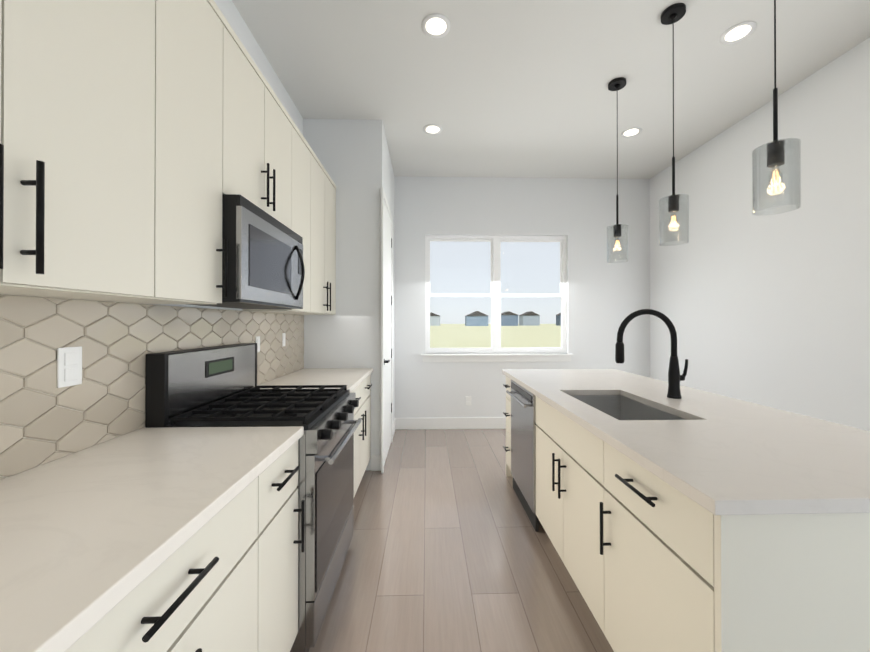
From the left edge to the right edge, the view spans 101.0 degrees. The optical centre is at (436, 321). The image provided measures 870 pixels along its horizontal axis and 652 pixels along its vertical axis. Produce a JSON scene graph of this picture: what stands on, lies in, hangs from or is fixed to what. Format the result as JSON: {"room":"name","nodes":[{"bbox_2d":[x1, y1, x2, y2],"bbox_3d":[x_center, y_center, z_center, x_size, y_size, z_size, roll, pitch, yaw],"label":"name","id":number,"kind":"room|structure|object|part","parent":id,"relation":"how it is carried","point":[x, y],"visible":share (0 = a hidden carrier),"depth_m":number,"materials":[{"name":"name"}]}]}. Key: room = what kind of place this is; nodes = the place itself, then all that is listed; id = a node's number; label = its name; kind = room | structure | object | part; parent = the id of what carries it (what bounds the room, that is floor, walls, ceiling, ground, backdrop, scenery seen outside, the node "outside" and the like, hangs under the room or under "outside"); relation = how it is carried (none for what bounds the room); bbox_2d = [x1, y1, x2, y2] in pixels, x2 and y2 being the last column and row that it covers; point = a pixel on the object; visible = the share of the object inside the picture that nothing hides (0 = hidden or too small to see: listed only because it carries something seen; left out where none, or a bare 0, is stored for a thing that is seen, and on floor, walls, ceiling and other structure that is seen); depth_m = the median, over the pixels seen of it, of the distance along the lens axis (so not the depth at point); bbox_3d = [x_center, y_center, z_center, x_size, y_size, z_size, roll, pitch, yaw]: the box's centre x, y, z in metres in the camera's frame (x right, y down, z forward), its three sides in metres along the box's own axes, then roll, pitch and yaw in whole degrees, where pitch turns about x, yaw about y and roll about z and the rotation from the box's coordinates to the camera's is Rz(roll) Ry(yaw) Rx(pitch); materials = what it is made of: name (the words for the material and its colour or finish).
{"room":"kitchen","nodes":[
{"label":"kitchen","id":0,"kind":"room"},
{"bbox_2d":[1,0,302,465],"bbox_3d":[-1.196,-0.250,0.848,0.150,3.130,7.445,0,0,-2],"label":"wall","id":1,"kind":"structure","parent":0,"point":[233,17],"depth_m":2.27,"materials":[{"name":"white paint"}]},
{"bbox_2d":[0,0,163,303],"bbox_3d":[-0.968,-0.644,0.680,0.292,1.145,0.768,0,0,-2],"label":"upper cabinet","id":2,"kind":"object","parent":1,"relation":"attached to","point":[156,152],"depth_m":0.85,"materials":[{"name":"beige paint"}]},
{"bbox_2d":[104,0,227,307],"bbox_3d":[-0.984,-0.641,1.241,0.292,1.145,0.353,0,0,-2],"label":"upper cabinet","id":3,"kind":"object","parent":1,"relation":"attached to","point":[195,31],"depth_m":1.25,"materials":[{"name":"beige paint"}]},
{"bbox_2d":[180,23,295,311],"bbox_3d":[-0.999,-0.639,1.782,0.292,1.145,0.729,0,0,-2],"label":"upper cabinet","id":4,"kind":"object","parent":1,"relation":"attached to","point":[261,132],"depth_m":1.71,"materials":[{"name":"beige paint"}]},
{"bbox_2d":[224,188,315,311],"bbox_3d":[-0.929,-0.290,1.782,0.408,0.428,0.719,0,0,-2],"label":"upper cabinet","id":5,"kind":"object","parent":1,"relation":"attached to","point":[270,256],"depth_m":1.67,"materials":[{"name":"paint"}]},
{"bbox_2d":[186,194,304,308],"bbox_3d":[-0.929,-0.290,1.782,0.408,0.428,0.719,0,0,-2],"label":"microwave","id":6,"kind":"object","parent":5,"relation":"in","point":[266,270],"depth_m":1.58,"materials":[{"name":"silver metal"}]},
{"bbox_2d":[256,126,335,315],"bbox_3d":[-1.023,-0.635,2.668,0.292,1.145,1.045,0,0,-2],"label":"upper cabinet","id":7,"kind":"object","parent":1,"relation":"attached to","point":[315,189],"depth_m":2.71,"materials":[{"name":"beige paint"}]},
{"bbox_2d":[303,119,394,469],"bbox_3d":[-0.852,-0.238,3.814,0.700,3.130,1.235,0,0,-2],"label":"wall","id":8,"kind":"structure","parent":0,"point":[353,157],"depth_m":3.20,"materials":[{"name":"white paint"}]},
{"bbox_2d":[381,187,392,472],"bbox_3d":[-0.469,0.076,3.575,0.052,2.501,0.880,0,0,-2],"label":"pantry door","id":9,"kind":"structure","parent":8,"relation":"in","point":[386,327],"depth_m":3.47,"materials":[{"name":"white painted wood"},{"name":"black metal"}]},
{"bbox_2d":[393,418,395,435],"bbox_3d":[-0.506,1.259,4.208,0.013,0.140,0.387,0,0,-2],"label":"baseboard","id":10,"kind":"structure","parent":8,"relation":"attached to","point":[394,422],"depth_m":4.29,"materials":[{"name":"white wood"}]},
{"bbox_2d":[308,429,613,651],"bbox_3d":[0.836,1.365,0.897,4.215,0.100,7.445,0,0,-2],"label":"floor","id":11,"kind":"structure","parent":0,"point":[450,549],"depth_m":1.93,"materials":[{"name":"brown wood"}]},
{"bbox_2d":[72,640,87,651],"bbox_3d":[-0.821,0.876,0.466,0.576,0.874,0.085,0,0,-2],"label":"base cabinet","id":12,"kind":"object","parent":11,"relation":"on","point":[83,646],"depth_m":0.52,"materials":[{"name":"beige paint"}]},
{"bbox_2d":[88,596,131,651],"bbox_3d":[-0.823,0.876,0.551,0.576,0.874,0.085,0,0,-2],"label":"base cabinet","id":13,"kind":"object","parent":11,"relation":"on","point":[115,635],"depth_m":0.58,"materials":[{"name":"beige paint"}]},
{"bbox_2d":[132,564,167,651],"bbox_3d":[-0.825,0.877,0.636,0.576,0.874,0.085,0,0,-2],"label":"base cabinet","id":14,"kind":"object","parent":11,"relation":"on","point":[149,605],"depth_m":0.64,"materials":[{"name":"beige paint"}]},
{"bbox_2d":[168,540,195,651],"bbox_3d":[-0.828,0.877,0.721,0.576,0.874,0.085,0,0,-2],"label":"base cabinet","id":15,"kind":"object","parent":11,"relation":"on","point":[182,566],"depth_m":0.73,"materials":[{"name":"beige paint"}]},
{"bbox_2d":[196,516,219,651],"bbox_3d":[-0.830,0.877,0.806,0.576,0.874,0.085,0,0,-2],"label":"base cabinet","id":16,"kind":"object","parent":11,"relation":"on","point":[208,542],"depth_m":0.82,"materials":[{"name":"beige paint"}]},
{"bbox_2d":[0,426,303,651],"bbox_3d":[-0.788,0.419,0.036,0.618,0.035,2.705,0,0,-2],"label":"countertop","id":17,"kind":"structure","parent":16,"relation":"on","point":[82,531],"depth_m":0.75,"materials":[{"name":"white stone"}]},
{"bbox_2d":[220,500,235,651],"bbox_3d":[-0.832,0.878,0.891,0.576,0.874,0.085,0,0,-2],"label":"base cabinet","id":18,"kind":"object","parent":11,"relation":"on","point":[228,517],"depth_m":0.90,"materials":[{"name":"beige paint"}]},
{"bbox_2d":[236,488,251,651],"bbox_3d":[-0.835,0.878,0.976,0.576,0.874,0.085,0,0,-2],"label":"base cabinet","id":19,"kind":"object","parent":11,"relation":"on","point":[244,501],"depth_m":0.98,"materials":[{"name":"beige paint"}]},
{"bbox_2d":[145,343,361,651],"bbox_3d":[-0.780,0.723,1.771,0.705,1.192,0.760,0,0,-2],"label":"range","id":20,"kind":"object","parent":11,"relation":"on","point":[215,386],"visible":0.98,"depth_m":1.54,"materials":[{"name":"silver metal"}]},
{"bbox_2d":[252,472,267,651],"bbox_3d":[-0.837,0.879,1.061,0.576,0.874,0.085,0,0,-2],"label":"base cabinet","id":21,"kind":"object","parent":11,"relation":"on","point":[260,489],"depth_m":1.06,"materials":[{"name":"beige paint"}]},
{"bbox_2d":[264,464,275,651],"bbox_3d":[-0.839,0.879,1.146,0.576,0.874,0.085,0,0,-2],"label":"base cabinet","id":22,"kind":"object","parent":11,"relation":"on","point":[270,540],"depth_m":1.14,"materials":[{"name":"beige paint"}]},
{"bbox_2d":[276,452,287,651],"bbox_3d":[-0.842,0.879,1.231,0.576,0.874,0.085,0,0,-2],"label":"base cabinet","id":23,"kind":"object","parent":11,"relation":"on","point":[282,464],"depth_m":1.23,"materials":[{"name":"beige paint"}]},
{"bbox_2d":[288,444,299,651],"bbox_3d":[-0.844,0.880,1.330,0.576,0.874,0.112,0,0,-2],"label":"base cabinet","id":24,"kind":"object","parent":11,"relation":"on","point":[293,467],"depth_m":1.33,"materials":[{"name":"beige paint"}]},
{"bbox_2d":[300,500,304,547],"bbox_3d":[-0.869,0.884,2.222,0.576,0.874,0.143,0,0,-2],"label":"handle","id":25,"kind":"object","parent":24,"relation":"attached to","point":[302,510],"depth_m":1.34,"materials":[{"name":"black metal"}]},
{"bbox_2d":[352,392,355,496],"bbox_3d":[-0.877,0.885,2.506,0.576,0.874,0.085,0,0,-2],"label":"base cabinet","id":26,"kind":"object","parent":11,"relation":"on","point":[352,392],"depth_m":2.50,"materials":[{"name":"beige paint"}]},
{"bbox_2d":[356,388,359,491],"bbox_3d":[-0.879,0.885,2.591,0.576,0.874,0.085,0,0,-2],"label":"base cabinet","id":27,"kind":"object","parent":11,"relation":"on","point":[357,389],"depth_m":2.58,"materials":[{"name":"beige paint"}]},
{"bbox_2d":[360,384,363,481],"bbox_3d":[-0.884,0.886,2.760,0.576,0.874,0.085,0,0,-2],"label":"base cabinet","id":28,"kind":"object","parent":11,"relation":"on","point":[361,385],"depth_m":2.74,"materials":[{"name":"beige paint"}]},
{"bbox_2d":[257,368,371,391],"bbox_3d":[-0.860,0.430,2.672,0.618,0.035,1.038,0,0,-2],"label":"countertop","id":29,"kind":"structure","parent":28,"relation":"on","point":[351,377],"depth_m":2.65,"materials":[{"name":"white stone"}]},
{"bbox_2d":[364,380,367,471],"bbox_3d":[-0.888,0.887,2.930,0.576,0.874,0.085,0,0,-2],"label":"base cabinet","id":30,"kind":"object","parent":11,"relation":"on","point":[365,381],"depth_m":2.92,"materials":[{"name":"beige paint"}]},
{"bbox_2d":[368,376,371,462],"bbox_3d":[-0.894,0.887,3.123,0.576,0.874,0.130,0,0,-2],"label":"base cabinet","id":31,"kind":"object","parent":11,"relation":"on","point":[369,377],"depth_m":3.13,"materials":[{"name":"beige paint"}]},
{"bbox_2d":[502,373,869,651],"bbox_3d":[0.931,0.882,1.969,0.725,0.874,2.262,0,0,-2],"label":"kitchen island","id":32,"kind":"object","parent":11,"relation":"on","point":[693,520],"depth_m":0.99,"materials":[{"name":"beige paint"}]},
{"bbox_2d":[506,380,538,531],"bbox_3d":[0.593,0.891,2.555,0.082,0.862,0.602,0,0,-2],"label":"dishwasher","id":33,"kind":"object","parent":32,"relation":"in","point":[523,403],"depth_m":2.46,"materials":[{"name":"silver metal"}]},
{"bbox_2d":[502,369,869,516],"bbox_3d":[1.095,0.427,1.976,0.992,0.035,2.300,0,0,-2],"label":"island countertop","id":34,"kind":"structure","parent":32,"relation":"on","point":[739,458],"depth_m":1.18,"materials":[{"name":"white stone"}]},
{"bbox_2d":[574,393,681,416],"bbox_3d":[0.933,0.553,1.825,0.398,0.242,0.705,0,0,-2],"label":"sink","id":35,"kind":"object","parent":34,"relation":"in","point":[618,404],"depth_m":2.14,"materials":[{"name":"grey metal"}]},
{"bbox_2d":[615,309,687,398],"bbox_3d":[1.158,0.170,1.929,0.395,0.477,0.068,0,0,-2],"label":"faucet","id":36,"kind":"object","parent":34,"relation":"on","point":[675,377],"visible":1,"depth_m":1.92,"materials":[{"name":"black metal"}]},
{"bbox_2d":[394,176,649,417],"bbox_3d":[1.085,-0.234,4.560,3.215,3.130,0.150,0,0,-2],"label":"wall","id":37,"kind":"structure","parent":0,"point":[605,299],"depth_m":4.49,"materials":[{"name":"white paint"}]},
{"bbox_2d":[396,417,505,429],"bbox_3d":[1.066,1.260,4.468,3.171,0.140,0.019,0,0,-2],"label":"baseboard","id":38,"kind":"structure","parent":37,"relation":"attached to","point":[458,423],"depth_m":4.44,"materials":[{"name":"white wood"}]},
{"bbox_2d":[466,396,470,405],"bbox_3d":[0.399,0.984,4.456,0.070,0.116,0.008,0,0,-2],"label":"outlet","id":39,"kind":"object","parent":37,"relation":"attached to","point":[468,400],"visible":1,"depth_m":4.45,"materials":[{"name":"white plastic"}]},
{"bbox_2d":[421,235,573,361],"bbox_3d":[0.755,-0.291,4.513,1.894,1.586,0.165,0,0,-2],"label":"window","id":40,"kind":"structure","parent":37,"relation":"in","point":[495,295],"depth_m":4.53,"materials":[{"name":"white plastic"}]},
{"bbox_3d":[0.756,0.452,4.475,1.894,0.100,0.095,0,0,-2],"label":"window stool apron","id":41,"kind":"part","parent":40,"relation":"part of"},
{"bbox_2d":[232,0,869,178],"bbox_3d":[0.836,-1.865,0.911,4.215,0.100,7.445,0,0,-2],"label":"ceiling","id":42,"kind":"structure","parent":0,"point":[506,88],"depth_m":2.58,"materials":[{"name":"white paint"}]},
{"bbox_2d":[423,124,441,134],"bbox_3d":[-0.035,-1.801,3.365,0.175,0.006,0.175,0,0,43],"label":"recessed light","id":43,"kind":"object","parent":42,"relation":"in","point":[432,129],"depth_m":3.36,"materials":[{"name":"white plastic"}]},
{"bbox_2d":[422,14,449,37],"bbox_3d":[-0.002,-1.806,2.196,0.175,0.006,0.175,0,0,43],"label":"recessed light","id":44,"kind":"object","parent":42,"relation":"in","point":[435,25],"depth_m":2.19,"materials":[{"name":"white plastic"}]},
{"bbox_2d":[607,77,627,262],"bbox_3d":[1.367,-1.130,2.712,0.146,1.354,0.146,0,0,-2],"label":"pendant light","id":45,"kind":"object","parent":42,"relation":"hanging from","point":[617,84],"visible":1,"depth_m":2.71,"materials":[{"name":"clear glass"}]},
{"bbox_3d":[1.367,-0.585,2.710,0.146,0.262,0.146,0,0,-2],"label":"lamp shade","id":46,"kind":"part","parent":45,"relation":"part of","materials":[{"name":"clear glass"}]},
{"bbox_3d":[1.367,-0.595,2.710,0.042,0.090,0.042,0,0,-2],"label":"bulb","id":47,"kind":"part","parent":45,"relation":"part of","materials":[{"name":"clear glass"}]},
{"bbox_2d":[621,127,641,137],"bbox_3d":[1.855,-1.801,3.417,0.175,0.006,0.175,0,0,43],"label":"recessed light","id":48,"kind":"object","parent":42,"relation":"in","point":[634,131],"depth_m":3.42,"materials":[{"name":"white plastic"}]},
{"bbox_2d":[659,3,688,245],"bbox_3d":[1.384,-1.133,2.096,0.146,1.354,0.146,0,0,-2],"label":"pendant light","id":49,"kind":"object","parent":42,"relation":"hanging from","point":[673,13],"visible":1,"depth_m":2.09,"materials":[{"name":"clear glass"}]},
{"bbox_3d":[1.384,-0.598,2.094,0.042,0.090,0.042,0,0,-2],"label":"bulb","id":50,"kind":"part","parent":49,"relation":"part of","materials":[{"name":"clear glass"}]},
{"bbox_3d":[1.384,-0.587,2.093,0.146,0.262,0.146,0,0,-2],"label":"lamp shade","id":51,"kind":"part","parent":49,"relation":"part of","materials":[{"name":"clear glass"}]},
{"bbox_2d":[720,21,755,44],"bbox_3d":[1.887,-1.806,2.248,0.175,0.006,0.175,0,0,43],"label":"recessed light","id":52,"kind":"object","parent":42,"relation":"in","point":[738,32],"depth_m":2.24,"materials":[{"name":"white plastic"}]},
{"bbox_2d":[752,0,800,215],"bbox_3d":[1.401,-1.135,1.484,0.146,1.354,0.146,0,0,-2],"label":"pendant light","id":53,"kind":"object","parent":42,"relation":"hanging from","point":[776,149],"visible":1,"depth_m":1.48,"materials":[{"name":"clear glass"}]},
{"bbox_3d":[1.401,-0.601,1.482,0.042,0.090,0.042,0,0,-2],"label":"bulb","id":54,"kind":"part","parent":53,"relation":"part of","materials":[{"name":"clear glass"}]},
{"bbox_3d":[1.401,-0.590,1.482,0.146,0.262,0.146,0,0,-2],"label":"lamp shade","id":55,"kind":"part","parent":53,"relation":"part of","materials":[{"name":"clear glass"}]},
{"bbox_2d":[650,37,869,430],"bbox_3d":[2.867,-0.250,0.960,0.150,3.130,7.445,0,0,-2],"label":"wall","id":56,"kind":"structure","parent":0,"point":[772,311],"depth_m":2.85,"materials":[{"name":"white paint"}]},
{"label":"outside","id":57,"kind":"structure","parent":0,"visible":0},
{"bbox_2d":[430,324,560,347],"bbox_3d":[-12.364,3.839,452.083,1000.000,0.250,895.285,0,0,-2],"label":"ground","id":58,"kind":"structure","parent":57,"point":[543,336],"depth_m":47.36,"materials":[{"name":"green plant"}]},
{"bbox_2d":[430,312,439,325],"bbox_3d":[-3.768,-1.770,255.837,13.371,9.273,12.563,0,0,-2],"label":"house","id":59,"kind":"structure","parent":58,"relation":"on","point":[433,319],"materials":[{"name":"grey"}]},
{"bbox_2d":[465,311,487,325],"bbox_3d":[25.205,-1.953,226.190,14.195,9.380,10.093,0,0,-2],"label":"house","id":60,"kind":"structure","parent":58,"relation":"on","point":[481,320],"materials":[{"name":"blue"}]},
{"bbox_2d":[501,311,517,325],"bbox_3d":[46.390,-1.914,235.525,12.930,9.386,10.704,0,0,-2],"label":"house","id":61,"kind":"structure","parent":58,"relation":"on","point":[503,319],"materials":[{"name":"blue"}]},
{"bbox_2d":[519,311,539,325],"bbox_3d":[68.246,-2.268,264.196,12.720,10.342,12.512,0,0,-2],"label":"house","id":62,"kind":"structure","parent":58,"relation":"on","point":[533,321],"materials":[{"name":"grey"}]},
{"bbox_2d":[556,313,560,325],"bbox_3d":[96.237,-2.470,265.640,13.157,10.757,10.290,0,0,-2],"label":"house","id":63,"kind":"structure","parent":58,"relation":"on","point":[558,317],"materials":[{"name":"grey"}]}
]}

